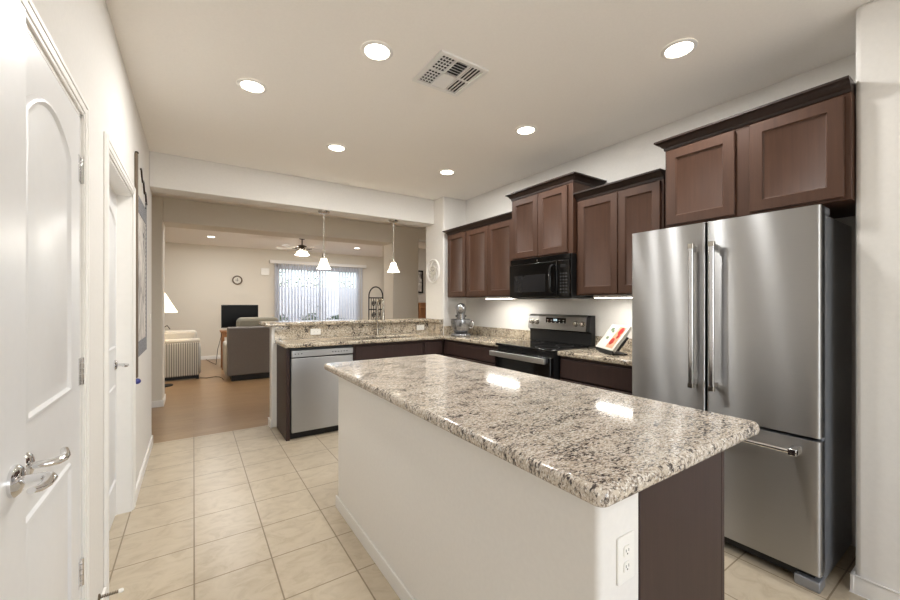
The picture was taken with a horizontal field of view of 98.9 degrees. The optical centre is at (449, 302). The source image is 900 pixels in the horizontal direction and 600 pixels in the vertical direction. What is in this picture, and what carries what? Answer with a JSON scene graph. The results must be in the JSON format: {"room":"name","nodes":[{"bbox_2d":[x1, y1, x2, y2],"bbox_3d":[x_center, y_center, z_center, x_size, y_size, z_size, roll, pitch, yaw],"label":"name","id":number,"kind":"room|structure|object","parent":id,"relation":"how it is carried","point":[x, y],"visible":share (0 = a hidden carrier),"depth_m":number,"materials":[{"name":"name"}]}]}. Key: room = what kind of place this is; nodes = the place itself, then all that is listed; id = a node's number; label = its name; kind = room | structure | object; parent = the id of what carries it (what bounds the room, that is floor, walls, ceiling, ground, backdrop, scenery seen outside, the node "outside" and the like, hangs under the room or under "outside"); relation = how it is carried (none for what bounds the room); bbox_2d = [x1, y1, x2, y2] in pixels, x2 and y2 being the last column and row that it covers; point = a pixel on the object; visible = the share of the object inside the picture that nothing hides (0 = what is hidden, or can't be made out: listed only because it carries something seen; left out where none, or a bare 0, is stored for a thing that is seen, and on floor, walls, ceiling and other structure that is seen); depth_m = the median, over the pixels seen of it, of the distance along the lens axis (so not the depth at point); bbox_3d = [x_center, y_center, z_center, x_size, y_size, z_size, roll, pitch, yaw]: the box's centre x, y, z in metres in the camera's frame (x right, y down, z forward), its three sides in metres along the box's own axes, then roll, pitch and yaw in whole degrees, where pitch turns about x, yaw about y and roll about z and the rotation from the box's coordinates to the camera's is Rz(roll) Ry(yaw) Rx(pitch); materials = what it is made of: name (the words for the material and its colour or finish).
{"room":"kitchen","nodes":[
{"label":"kitchen","id":0,"kind":"room"},
{"bbox_2d":[32,0,151,599],"bbox_3d":[-0.862,-0.017,0.609,0.154,2.753,7.410,0,0,-34],"label":"wall","id":1,"kind":"structure","parent":0,"point":[82,31],"depth_m":1.69,"materials":[{"name":"paint"}]},
{"bbox_2d":[0,0,57,599],"bbox_3d":[-0.773,0.344,0.609,0.108,2.009,0.629,0,0,-32],"label":"door","id":2,"kind":"structure","parent":1,"relation":"in","point":[14,478],"depth_m":0.81,"materials":[{"name":"paint"}]},
{"bbox_2d":[26,30,83,599],"bbox_3d":[-1.134,0.344,1.131,0.108,2.009,0.627,0,0,-34],"label":"door","id":3,"kind":"structure","parent":1,"relation":"in","point":[54,162],"depth_m":1.07,"materials":[{"name":"paint"}]},
{"bbox_2d":[20,0,89,599],"bbox_3d":[-0.968,0.312,0.860,0.016,2.095,1.379,0,0,-34],"label":"trim","id":4,"kind":"structure","parent":1,"relation":"attached to","point":[34,21],"depth_m":1.39,"materials":[{"name":"white wood"}]},
{"bbox_2d":[26,24,131,599],"bbox_3d":[-1.406,0.328,1.391,0.126,2.065,2.635,0,0,-34],"label":"trim","id":5,"kind":"structure","parent":1,"relation":"attached to","point":[117,185],"depth_m":2.48,"materials":[{"name":"white wood"}]},
{"bbox_2d":[109,187,128,530],"bbox_3d":[-1.887,0.329,2.124,0.108,2.038,0.852,0,0,-34],"label":"door","id":6,"kind":"structure","parent":1,"relation":"in","point":[113,363],"depth_m":2.32,"materials":[{"name":"paint"}]},
{"bbox_2d":[103,131,135,599],"bbox_3d":[-1.833,0.292,2.158,0.016,2.136,1.022,0,0,-34],"label":"trim","id":7,"kind":"structure","parent":1,"relation":"attached to","point":[109,149],"depth_m":1.74,"materials":[{"name":"white wood"}]},
{"bbox_2d":[100,435,152,599],"bbox_3d":[-2.160,1.317,2.555,0.113,0.085,2.758,0,0,-34],"label":"baseboard","id":8,"kind":"structure","parent":1,"relation":"attached to","point":[146,458],"depth_m":2.94,"materials":[{"name":"white wood"}]},
{"bbox_2d":[98,588,123,599],"bbox_3d":[-1.459,1.252,1.659,0.084,0.028,0.028,0,0,-34],"label":"door stop","id":9,"kind":"object","parent":8,"relation":"on","point":[120,590],"visible":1,"depth_m":1.66,"materials":[{"name":"metal"}]},
{"bbox_2d":[138,212,145,340],"bbox_3d":[-2.365,-0.235,2.946,0.003,1.090,0.655,0,0,-34],"label":"print","id":10,"kind":"object","parent":1,"relation":"attached to","point":[141,215],"depth_m":2.98},
{"bbox_2d":[165,242,382,355],"bbox_3d":[-4.945,-0.017,9.947,9.200,2.753,0.140,0,0,-34],"label":"wall","id":11,"kind":"structure","parent":0,"point":[198,278],"depth_m":9.41,"materials":[{"name":"beige paint"}]},
{"bbox_2d":[201,355,220,359],"bbox_3d":[-4.902,1.317,9.884,9.200,0.085,0.013,0,0,-34],"label":"baseboard","id":12,"kind":"structure","parent":11,"relation":"attached to","point":[215,356],"depth_m":9.29,"materials":[{"name":"white wood"}]},
{"bbox_2d":[232,276,242,284],"bbox_3d":[-5.307,-0.570,9.607,0.230,0.230,0.024,0,0,-34],"label":"wall clock","id":13,"kind":"object","parent":11,"relation":"attached to","point":[237,280],"visible":1,"depth_m":9.60,"materials":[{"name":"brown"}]},
{"bbox_2d":[261,268,268,274],"bbox_3d":[-4.781,-0.810,9.954,0.200,0.180,0.030,0,0,-34],"label":"wall plate","id":14,"kind":"object","parent":11,"relation":"attached to","point":[264,271],"visible":1,"depth_m":9.94,"materials":[{"name":"white plastic"}]},
{"bbox_2d":[276,265,357,319],"bbox_3d":[-3.663,0.180,10.801,2.280,2.360,0.080,0,0,-34],"label":"window","id":15,"kind":"structure","parent":11,"relation":"in","point":[333,269],"depth_m":10.78,"materials":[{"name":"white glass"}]},
{"bbox_2d":[269,260,366,320],"bbox_3d":[-3.584,0.107,10.691,2.610,2.445,0.129,0,0,-34],"label":"vertical blinds","id":16,"kind":"object","parent":15,"relation":"attached to","point":[274,262],"visible":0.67,"depth_m":10.62,"materials":[{"name":"white plastic"}]},
{"bbox_2d":[152,196,425,400],"bbox_3d":[-2.444,-0.024,6.194,9.200,2.768,0.420,0,0,-34],"label":"wall","id":17,"kind":"structure","parent":0,"point":[400,289],"depth_m":5.82,"materials":[{"name":"beige paint"}]},
{"bbox_2d":[152,394,165,407],"bbox_3d":[-3.485,1.317,5.493,6.690,0.085,0.433,0,0,-34],"label":"baseboard","id":18,"kind":"structure","parent":17,"relation":"attached to","point":[160,403],"depth_m":5.03,"materials":[{"name":"white wood"}]},
{"bbox_2d":[418,239,425,245],"bbox_3d":[-0.240,-1.163,7.655,1.110,0.045,0.432,0,0,-34],"label":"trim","id":19,"kind":"structure","parent":17,"relation":"attached to","point":[420,242],"depth_m":7.25,"materials":[{"name":"beige paint"}]},
{"bbox_2d":[270,327,427,427],"bbox_3d":[-1.143,0.807,4.796,2.005,1.105,0.130,0,0,-34],"label":"wall","id":20,"kind":"structure","parent":0,"point":[273,347],"depth_m":4.20,"materials":[{"name":"paint"}]},
{"bbox_2d":[268,417,271,427],"bbox_3d":[-1.152,1.317,4.793,2.022,0.085,0.159,0,0,-34],"label":"baseboard","id":21,"kind":"structure","parent":20,"relation":"attached to","point":[269,419],"depth_m":4.22,"materials":[{"name":"white wood"}]},
{"bbox_2d":[259,318,429,326],"bbox_3d":[-1.231,0.233,4.858,2.078,0.042,0.450,0,0,-34],"label":"bar","id":22,"kind":"object","parent":20,"relation":"on","point":[387,320],"visible":0.83,"depth_m":4.62,"materials":[{"name":"stone"}]},
{"bbox_2d":[275,319,442,339],"bbox_3d":[-1.001,0.308,4.610,1.972,0.190,0.334,0,0,-34],"label":"backsplash","id":23,"kind":"structure","parent":20,"relation":"attached to","point":[433,325],"depth_m":4.70,"materials":[{"name":"beige stone"}]},
{"bbox_2d":[310,328,320,334],"bbox_3d":[-1.546,0.330,4.430,0.115,0.070,0.009,0,0,-34],"label":"wall outlet","id":24,"kind":"object","parent":23,"relation":"attached to","point":[312,331],"visible":1,"depth_m":4.43,"materials":[{"name":"white plastic"}]},
{"bbox_2d":[417,325,423,329],"bbox_3d":[-0.397,0.330,5.195,0.115,0.070,0.009,0,0,-34],"label":"wall outlet","id":25,"kind":"object","parent":23,"relation":"attached to","point":[419,327],"visible":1,"depth_m":5.19,"materials":[{"name":"white plastic"}]},
{"bbox_2d":[418,248,425,302],"bbox_3d":[-0.656,-0.017,9.957,2.050,2.753,0.100,0,0,-34],"label":"wall","id":26,"kind":"structure","parent":0,"point":[421,252],"depth_m":9.88,"materials":[{"name":"grey paint"}]},
{"bbox_2d":[418,270,422,292],"bbox_3d":[-0.887,-0.540,9.728,0.470,0.580,0.025,0,0,-34],"label":"framed picture","id":27,"kind":"object","parent":26,"relation":"attached to","point":[420,272],"visible":0.4,"depth_m":9.82},
{"bbox_2d":[418,272,421,291],"bbox_3d":[-0.890,-0.540,9.731,0.390,0.500,0.008,0,0,-34],"label":"print","id":28,"kind":"object","parent":27,"relation":"attached to","point":[419,273],"depth_m":9.81},
{"bbox_2d":[426,197,465,333],"bbox_3d":[-0.015,-0.017,5.343,0.480,2.753,0.470,0,0,-34],"label":"wall column","id":29,"kind":"structure","parent":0,"point":[449,213],"depth_m":5.12,"materials":[{"name":"paint"}]},
{"bbox_2d":[427,259,439,282],"bbox_3d":[-0.231,-0.430,5.217,0.020,0.330,0.330,0,0,-34],"label":"wall decoration","id":30,"kind":"object","parent":29,"relation":"attached to","point":[432,269],"visible":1,"depth_m":5.20,"materials":[{"name":"beige ceramic"}]},
{"bbox_2d":[109,359,867,599],"bbox_3d":[-1.144,1.410,4.242,9.400,0.100,13.770,0,0,-34],"label":"floor","id":31,"kind":"structure","parent":0,"point":[249,513],"depth_m":2.36,"materials":[{"name":"tile"}]},
{"bbox_2d":[165,293,176,386],"bbox_3d":[-4.702,0.595,6.300,0.410,1.530,0.410,0,0,-34],"label":"floor lamp","id":32,"kind":"object","parent":31,"relation":"on","point":[169,308],"visible":0.26,"depth_m":6.27,"materials":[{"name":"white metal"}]},
{"bbox_2d":[165,330,200,380],"bbox_3d":[-5.040,0.925,6.988,0.860,0.870,0.780,0,0,-34],"label":"armchair","id":33,"kind":"object","parent":31,"relation":"on","point":[182,347],"visible":0.5,"depth_m":6.77,"materials":[{"name":"beige fabric"}]},
{"bbox_2d":[165,330,196,338],"bbox_3d":[-4.912,0.665,6.827,0.715,0.350,0.150,0,0,-34],"label":"cushion","id":34,"kind":"object","parent":33,"relation":"on","point":[177,334],"depth_m":6.84,"materials":[{"name":"beige fabric"}]},
{"bbox_2d":[220,330,226,369],"bbox_3d":[-4.327,0.965,8.262,1.040,0.790,0.450,0,0,-34],"label":"stand","id":35,"kind":"object","parent":31,"relation":"on","point":[223,332],"visible":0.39,"depth_m":7.83,"materials":[{"name":"brown wood"}]},
{"bbox_2d":[221,305,257,327],"bbox_3d":[-4.444,0.304,8.149,0.690,0.528,0.150,0,0,-34],"label":"television","id":36,"kind":"object","parent":35,"relation":"on","point":[230,314],"visible":0.62,"depth_m":8.07,"materials":[{"name":"black plastic"}]},
{"bbox_2d":[223,317,277,380],"bbox_3d":[-3.700,0.810,7.214,0.918,1.100,0.929,0,0,-34],"label":"recliner","id":37,"kind":"object","parent":31,"relation":"on","point":[246,350],"visible":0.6,"depth_m":6.80,"materials":[{"name":"grey fabric"}]},
{"bbox_2d":[236,317,277,326],"bbox_3d":[-3.526,0.530,7.065,0.695,0.540,0.190,0,0,-34],"label":"cushion","id":38,"kind":"object","parent":37,"relation":"on","point":[243,321],"depth_m":6.93,"materials":[{"name":"beige fabric"}]},
{"bbox_2d":[277,345,289,440],"bbox_3d":[-1.738,0.902,4.006,0.035,0.916,0.516,0,0,-34],"label":"base cabinet","id":39,"kind":"object","parent":31,"relation":"on","point":[283,355],"visible":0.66,"depth_m":3.89,"materials":[{"name":"brown wood"}]},
{"bbox_2d":[290,345,352,438],"bbox_3d":[-1.444,0.908,4.178,0.630,0.897,0.535,0,0,-34],"label":"dishwasher","id":40,"kind":"object","parent":31,"relation":"on","point":[313,389],"visible":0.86,"depth_m":3.91,"materials":[{"name":"grey metal"}]},
{"bbox_2d":[368,286,382,318],"bbox_3d":[-1.212,0.552,6.075,0.250,1.624,0.240,0,0,-34],"label":"rack","id":41,"kind":"object","parent":31,"relation":"on","point":[373,302],"visible":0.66,"depth_m":5.96,"materials":[{"name":"black metal"}]},
{"bbox_2d":[352,340,422,360],"bbox_3d":[-0.823,0.902,4.604,0.865,0.916,0.536,0,0,-34],"label":"base cabinet","id":42,"kind":"object","parent":31,"relation":"on","point":[369,351],"visible":0.25,"depth_m":4.36,"materials":[{"name":"brown wood"}]},
{"bbox_2d":[275,333,449,348],"bbox_3d":[-0.933,0.514,4.505,1.973,0.222,0.563,0,0,-34],"label":"countertop","id":43,"kind":"structure","parent":42,"relation":"on","point":[350,340],"depth_m":4.25,"materials":[{"name":"stone"}]},
{"bbox_2d":[375,299,384,335],"bbox_3d":[-0.828,0.174,4.726,0.114,0.458,0.218,0,0,-34],"label":"kitchen faucet","id":44,"kind":"object","parent":43,"relation":"on","point":[381,300],"visible":1,"depth_m":4.76,"materials":[{"name":"silver metal"}]},
{"bbox_2d":[418,303,425,317],"bbox_3d":[-0.883,0.675,9.460,0.860,1.370,0.465,0,0,-34],"label":"cabinet","id":45,"kind":"object","parent":31,"relation":"on","point":[421,306],"visible":0.18,"depth_m":9.32,"materials":[{"name":"brown wood"}]},
{"bbox_2d":[423,339,442,354],"bbox_3d":[-0.249,0.902,4.782,0.282,0.916,0.195,0,0,-34],"label":"base cabinet","id":46,"kind":"object","parent":31,"relation":"on","point":[435,346],"visible":0.14,"depth_m":4.70,"materials":[{"name":"brown wood"}]},
{"bbox_2d":[443,339,497,365],"bbox_3d":[0.416,0.902,4.460,0.498,0.916,1.109,0,0,-34],"label":"base cabinet","id":47,"kind":"object","parent":31,"relation":"on","point":[478,353],"visible":0.11,"depth_m":4.31,"materials":[{"name":"brown wood"}]},
{"bbox_2d":[441,333,525,346],"bbox_3d":[0.348,0.423,4.521,0.544,0.040,1.296,0,0,-34],"label":"countertop","id":48,"kind":"structure","parent":47,"relation":"on","point":[488,340],"depth_m":4.34,"materials":[{"name":"stone"}]},
{"bbox_2d":[451,303,473,336],"bbox_3d":[0.153,0.202,4.760,0.287,0.402,0.341,0,0,2],"label":"stand mixer","id":49,"kind":"object","parent":48,"relation":"on","point":[460,325],"visible":1,"depth_m":4.63,"materials":[{"name":"silver metal"}]},
{"bbox_2d":[451,319,473,333],"bbox_3d":[0.135,0.284,4.723,0.253,0.173,0.248,0,0,-34],"label":"bowl","id":50,"kind":"object","parent":49,"relation":"on","point":[459,326],"depth_m":4.63,"materials":[{"name":"silver metal"}]},
{"bbox_2d":[336,376,723,599],"bbox_3d":[0.080,0.908,1.931,0.698,0.903,2.000,0,0,-34],"label":"kitchen island","id":51,"kind":"object","parent":31,"relation":"on","point":[441,516],"visible":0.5,"depth_m":1.26,"materials":[{"name":"paint"}]},
{"bbox_2d":[324,354,758,507],"bbox_3d":[0.107,0.434,1.983,0.902,0.046,2.162,0,0,-34],"label":"island countertop","id":52,"kind":"structure","parent":51,"relation":"on","point":[601,447],"depth_m":1.35,"materials":[{"name":"stone"}]},
{"bbox_2d":[616,530,633,585],"bbox_3d":[0.442,0.640,0.966,0.072,0.117,0.009,0,0,-34],"label":"wall outlet","id":53,"kind":"object","parent":51,"relation":"attached to","point":[625,543],"visible":1,"depth_m":0.96,"materials":[{"name":"white plastic"}]},
{"bbox_2d":[623,544,630,557],"bbox_3d":[0.443,0.621,0.964,0.027,0.027,0.004,0,0,-34],"label":"receptacle","id":54,"kind":"object","parent":53,"relation":"attached to","point":[626,547],"depth_m":0.96,"materials":[{"name":"white plastic"}]},
{"bbox_2d":[623,560,630,572],"bbox_3d":[0.443,0.659,0.964,0.027,0.027,0.004,0,0,-34],"label":"receptacle","id":55,"kind":"object","parent":53,"relation":"attached to","point":[626,563],"depth_m":0.96,"materials":[{"name":"white plastic"}]},
{"bbox_2d":[489,314,594,379],"bbox_3d":[0.847,0.717,3.643,0.640,1.207,0.760,0,0,-34],"label":"range","id":56,"kind":"object","parent":31,"relation":"on","point":[538,357],"visible":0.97,"depth_m":3.58,"materials":[{"name":"black metal"}]},
{"bbox_2d":[496,340,588,352],"bbox_3d":[0.855,0.404,3.649,0.500,0.022,0.715,0,0,-34],"label":"cooktop","id":57,"kind":"object","parent":56,"relation":"in","point":[538,346],"depth_m":3.56,"materials":[{"name":"black glass"}]},
{"bbox_2d":[560,356,631,394],"bbox_3d":[1.327,0.902,3.087,0.503,0.916,0.727,0,0,-34],"label":"base cabinet","id":58,"kind":"object","parent":31,"relation":"on","point":[602,375],"visible":0.14,"depth_m":2.94,"materials":[{"name":"brown wood"}]},
{"bbox_2d":[557,347,631,365],"bbox_3d":[1.321,0.423,3.079,0.523,0.040,0.740,0,0,-34],"label":"countertop","id":59,"kind":"structure","parent":58,"relation":"on","point":[592,354],"depth_m":3.01,"materials":[{"name":"stone"}]},
{"bbox_2d":[596,337,628,354],"bbox_3d":[1.324,0.338,3.083,0.192,0.130,0.300,0,0,-2],"label":"book stand","id":60,"kind":"object","parent":59,"relation":"on","point":[609,352],"visible":0.91,"depth_m":3.06,"materials":[{"name":"black metal"}]},
{"bbox_2d":[596,324,631,351],"bbox_3d":[1.308,0.278,3.082,0.160,0.198,0.308,0,0,-2],"label":"cookbook","id":61,"kind":"object","parent":60,"relation":"on","point":[615,335],"visible":0.91,"depth_m":3.04,"materials":[{"name":"beige paper"}]},
{"bbox_2d":[605,327,626,347],"bbox_3d":[1.301,0.271,3.017,0.122,0.159,0.116,0,0,-2],"label":"photo","id":62,"kind":"object","parent":61,"relation":"attached to","point":[618,334],"depth_m":3.01},
{"bbox_2d":[632,204,851,593],"bbox_3d":[1.684,0.448,2.317,0.688,1.825,0.926,0,0,-34],"label":"refrigerator","id":63,"kind":"object","parent":31,"relation":"on","point":[749,317],"visible":0.87,"depth_m":1.98,"materials":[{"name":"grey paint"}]},
{"bbox_2d":[106,0,872,256],"bbox_3d":[-1.172,-1.443,4.284,9.400,0.100,13.870,0,0,-34],"label":"ceiling","id":64,"kind":"structure","parent":0,"point":[590,76],"depth_m":2.39,"materials":[{"name":"paint"}]},
{"bbox_2d":[237,78,266,93],"bbox_3d":[-1.269,-1.389,2.471,0.176,0.007,0.176,0,0,-34],"label":"recessed light","id":65,"kind":"object","parent":64,"relation":"in","point":[249,85],"visible":1,"depth_m":2.46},
{"bbox_2d":[149,151,433,226],"bbox_3d":[-1.548,-1.230,4.463,3.047,0.326,0.235,0,0,-34],"label":"beam","id":66,"kind":"structure","parent":64,"relation":"attached to","point":[169,174],"depth_m":4.13,"materials":[{"name":"paint"}]},
{"bbox_2d":[316,210,330,268],"bbox_3d":[-1.467,-0.733,4.478,0.164,0.668,0.164,0,0,-34],"label":"pendant light","id":67,"kind":"object","parent":66,"relation":"hanging from","point":[323,264],"visible":1,"depth_m":4.45,"materials":[{"name":"white glass"}]},
{"bbox_2d":[387,219,398,272],"bbox_3d":[-0.730,-0.733,4.969,0.164,0.668,0.164,0,0,-34],"label":"pendant light","id":68,"kind":"object","parent":66,"relation":"hanging from","point":[393,268],"visible":1,"depth_m":4.94,"materials":[{"name":"white glass"}]},
{"bbox_2d":[276,239,327,255],"bbox_3d":[-3.095,-1.200,8.145,1.005,0.385,1.045,0,0,-34],"label":"ceiling fan","id":69,"kind":"object","parent":64,"relation":"hanging from","point":[301,248],"visible":0.95,"depth_m":8.06,"materials":[{"name":"brown metal"}]},
{"bbox_2d":[326,144,346,151],"bbox_3d":[-1.017,-1.389,3.449,0.176,0.007,0.176,0,0,-34],"label":"recessed light","id":70,"kind":"object","parent":64,"relation":"in","point":[333,147],"visible":1,"depth_m":3.44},
{"bbox_2d":[361,40,392,61],"bbox_3d":[-0.403,-1.389,2.129,0.176,0.007,0.176,0,0,-34],"label":"recessed light","id":71,"kind":"object","parent":64,"relation":"in","point":[374,50],"visible":1,"depth_m":2.12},
{"bbox_2d":[439,169,454,174],"bbox_3d":[-0.032,-1.389,4.094,0.176,0.007,0.176,0,0,-34],"label":"recessed light","id":72,"kind":"object","parent":64,"relation":"in","point":[444,171],"visible":1,"depth_m":4.09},
{"bbox_2d":[412,50,488,96],"bbox_3d":[-0.002,-1.387,2.346,0.337,0.012,0.343,0,0,-34],"label":"ceiling vent","id":73,"kind":"object","parent":64,"relation":"in","point":[446,70],"visible":1,"depth_m":2.33,"materials":[{"name":"white metal"}]},
{"bbox_2d":[515,125,536,134],"bbox_3d":[0.612,-1.389,3.100,0.176,0.007,0.176,0,0,-34],"label":"recessed light","id":74,"kind":"object","parent":64,"relation":"in","point":[526,129],"visible":1,"depth_m":3.09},
{"bbox_2d":[661,38,697,59],"bbox_3d":[1.256,-1.389,2.112,0.176,0.007,0.176,0,0,-34],"label":"recessed light","id":75,"kind":"object","parent":64,"relation":"in","point":[680,48],"visible":1,"depth_m":2.10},
{"bbox_2d":[465,53,855,546],"bbox_3d":[1.241,-0.017,3.783,0.120,2.753,4.520,0,0,-34],"label":"wall","id":76,"kind":"structure","parent":0,"point":[638,154],"depth_m":3.32,"materials":[{"name":"paint"}]},
{"bbox_2d":[442,225,482,297],"bbox_3d":[0.198,-0.497,4.878,0.399,0.855,0.470,0,0,-34],"label":"upper cabinet","id":77,"kind":"object","parent":76,"relation":"attached to","point":[457,236],"visible":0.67,"depth_m":4.75,"materials":[{"name":"brown wood"}]},
{"bbox_2d":[464,211,511,296],"bbox_3d":[0.558,-0.497,4.337,0.399,0.855,0.830,0,0,-34],"label":"upper cabinet","id":78,"kind":"object","parent":76,"relation":"attached to","point":[489,240],"visible":0.59,"depth_m":4.22,"materials":[{"name":"brown wood"}]},
{"bbox_2d":[485,297,511,298],"bbox_3d":[0.578,-0.057,4.236,0.080,0.025,0.510,0,0,-34],"label":"light","id":79,"kind":"object","parent":78,"relation":"attached to","point":[485,297],"visible":0.52,"depth_m":4.24,"materials":[{"name":"white plastic"}]},
{"bbox_2d":[444,326,535,340],"bbox_3d":[0.425,0.351,4.575,0.356,0.102,1.300,0,0,-34],"label":"backsplash","id":80,"kind":"structure","parent":76,"relation":"attached to","point":[491,331],"depth_m":4.64,"materials":[{"name":"beige stone"}]},
{"bbox_2d":[505,171,606,260],"bbox_3d":[0.978,-0.758,3.667,0.444,0.667,0.850,0,0,-34],"label":"upper cabinet","id":81,"kind":"object","parent":76,"relation":"attached to","point":[544,214],"visible":0.84,"depth_m":3.48,"materials":[{"name":"brown wood"}]},
{"bbox_2d":[510,253,593,299],"bbox_3d":[0.958,-0.230,3.651,0.492,0.387,0.735,0,0,-34],"label":"microwave","id":82,"kind":"object","parent":81,"relation":"attached to","point":[554,276],"visible":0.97,"depth_m":3.45,"materials":[{"name":"black metal"}]},
{"bbox_2d":[594,336,631,350],"bbox_3d":[1.530,0.351,3.219,0.020,0.102,0.740,0,0,-34],"label":"backsplash","id":83,"kind":"structure","parent":76,"relation":"attached to","point":[627,346],"depth_m":3.26,"materials":[{"name":"beige stone"}]},
{"bbox_2d":[573,168,665,295],"bbox_3d":[1.407,-0.496,3.063,0.399,0.862,0.733,0,0,-34],"label":"upper cabinet","id":84,"kind":"object","parent":76,"relation":"attached to","point":[608,215],"visible":0.67,"depth_m":2.97,"materials":[{"name":"brown wood"}]},
{"bbox_2d":[594,295,631,297],"bbox_3d":[1.388,-0.051,3.021,0.080,0.025,0.550,0,0,-34],"label":"light","id":85,"kind":"object","parent":84,"relation":"attached to","point":[595,296],"visible":0.54,"depth_m":3.08,"materials":[{"name":"white plastic"}]},
{"bbox_2d":[654,75,855,227],"bbox_3d":[1.815,-0.765,2.297,0.569,0.560,0.900,0,0,-34],"label":"upper cabinet","id":86,"kind":"object","parent":76,"relation":"attached to","point":[797,150],"visible":0.74,"depth_m":2.04,"materials":[{"name":"brown wood"}]},
{"bbox_2d":[856,0,899,592],"bbox_3d":[3.059,-0.017,0.675,0.660,2.753,3.172,0,0,-34],"label":"wall","id":87,"kind":"structure","parent":0,"point":[877,21],"depth_m":1.75,"materials":[{"name":"paint"}]},
{"bbox_2d":[849,565,899,599],"bbox_3d":[2.910,1.317,0.658,0.427,0.085,3.069,0,0,-34],"label":"baseboard","id":88,"kind":"structure","parent":87,"relation":"attached to","point":[860,586],"depth_m":1.77,"materials":[{"name":"white wood"}]},
{"label":"outside","id":89,"kind":"structure","parent":0,"visible":0},
{"bbox_3d":[-5.950,1.430,14.685,11.780,0.100,8.860,0,0,-34],"label":"paving","id":90,"kind":"object","parent":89,"visible":0},
{"bbox_2d":[296,271,323,306],"bbox_3d":[-5.912,-0.011,16.248,1.553,2.783,1.646,0,0,-34],"label":"shrub","id":91,"kind":"object","parent":90,"relation":"on","point":[308,271],"visible":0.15,"depth_m":16.21,"materials":[{"name":"green plant"}]},
{"bbox_2d":[299,313,323,319],"bbox_3d":[-5.426,0.871,15.011,0.998,1.022,1.027,0,0,-34],"label":"shrub","id":92,"kind":"object","parent":90,"relation":"on","point":[309,313],"visible":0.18,"depth_m":14.96,"materials":[{"name":"green plant"}]},
{"bbox_2d":[280,287,352,320],"bbox_3d":[-6.513,0.370,15.187,12.400,2.020,0.200,0,0,-34],"label":"wall","id":93,"kind":"structure","parent":90,"relation":"on","point":[335,291],"depth_m":15.74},
{"bbox_2d":[326,315,338,319],"bbox_3d":[-4.528,0.917,15.478,1.007,0.930,1.039,0,0,-34],"label":"shrub","id":94,"kind":"object","parent":90,"relation":"on","point":[336,316],"visible":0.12,"depth_m":15.43,"materials":[{"name":"green plant"}]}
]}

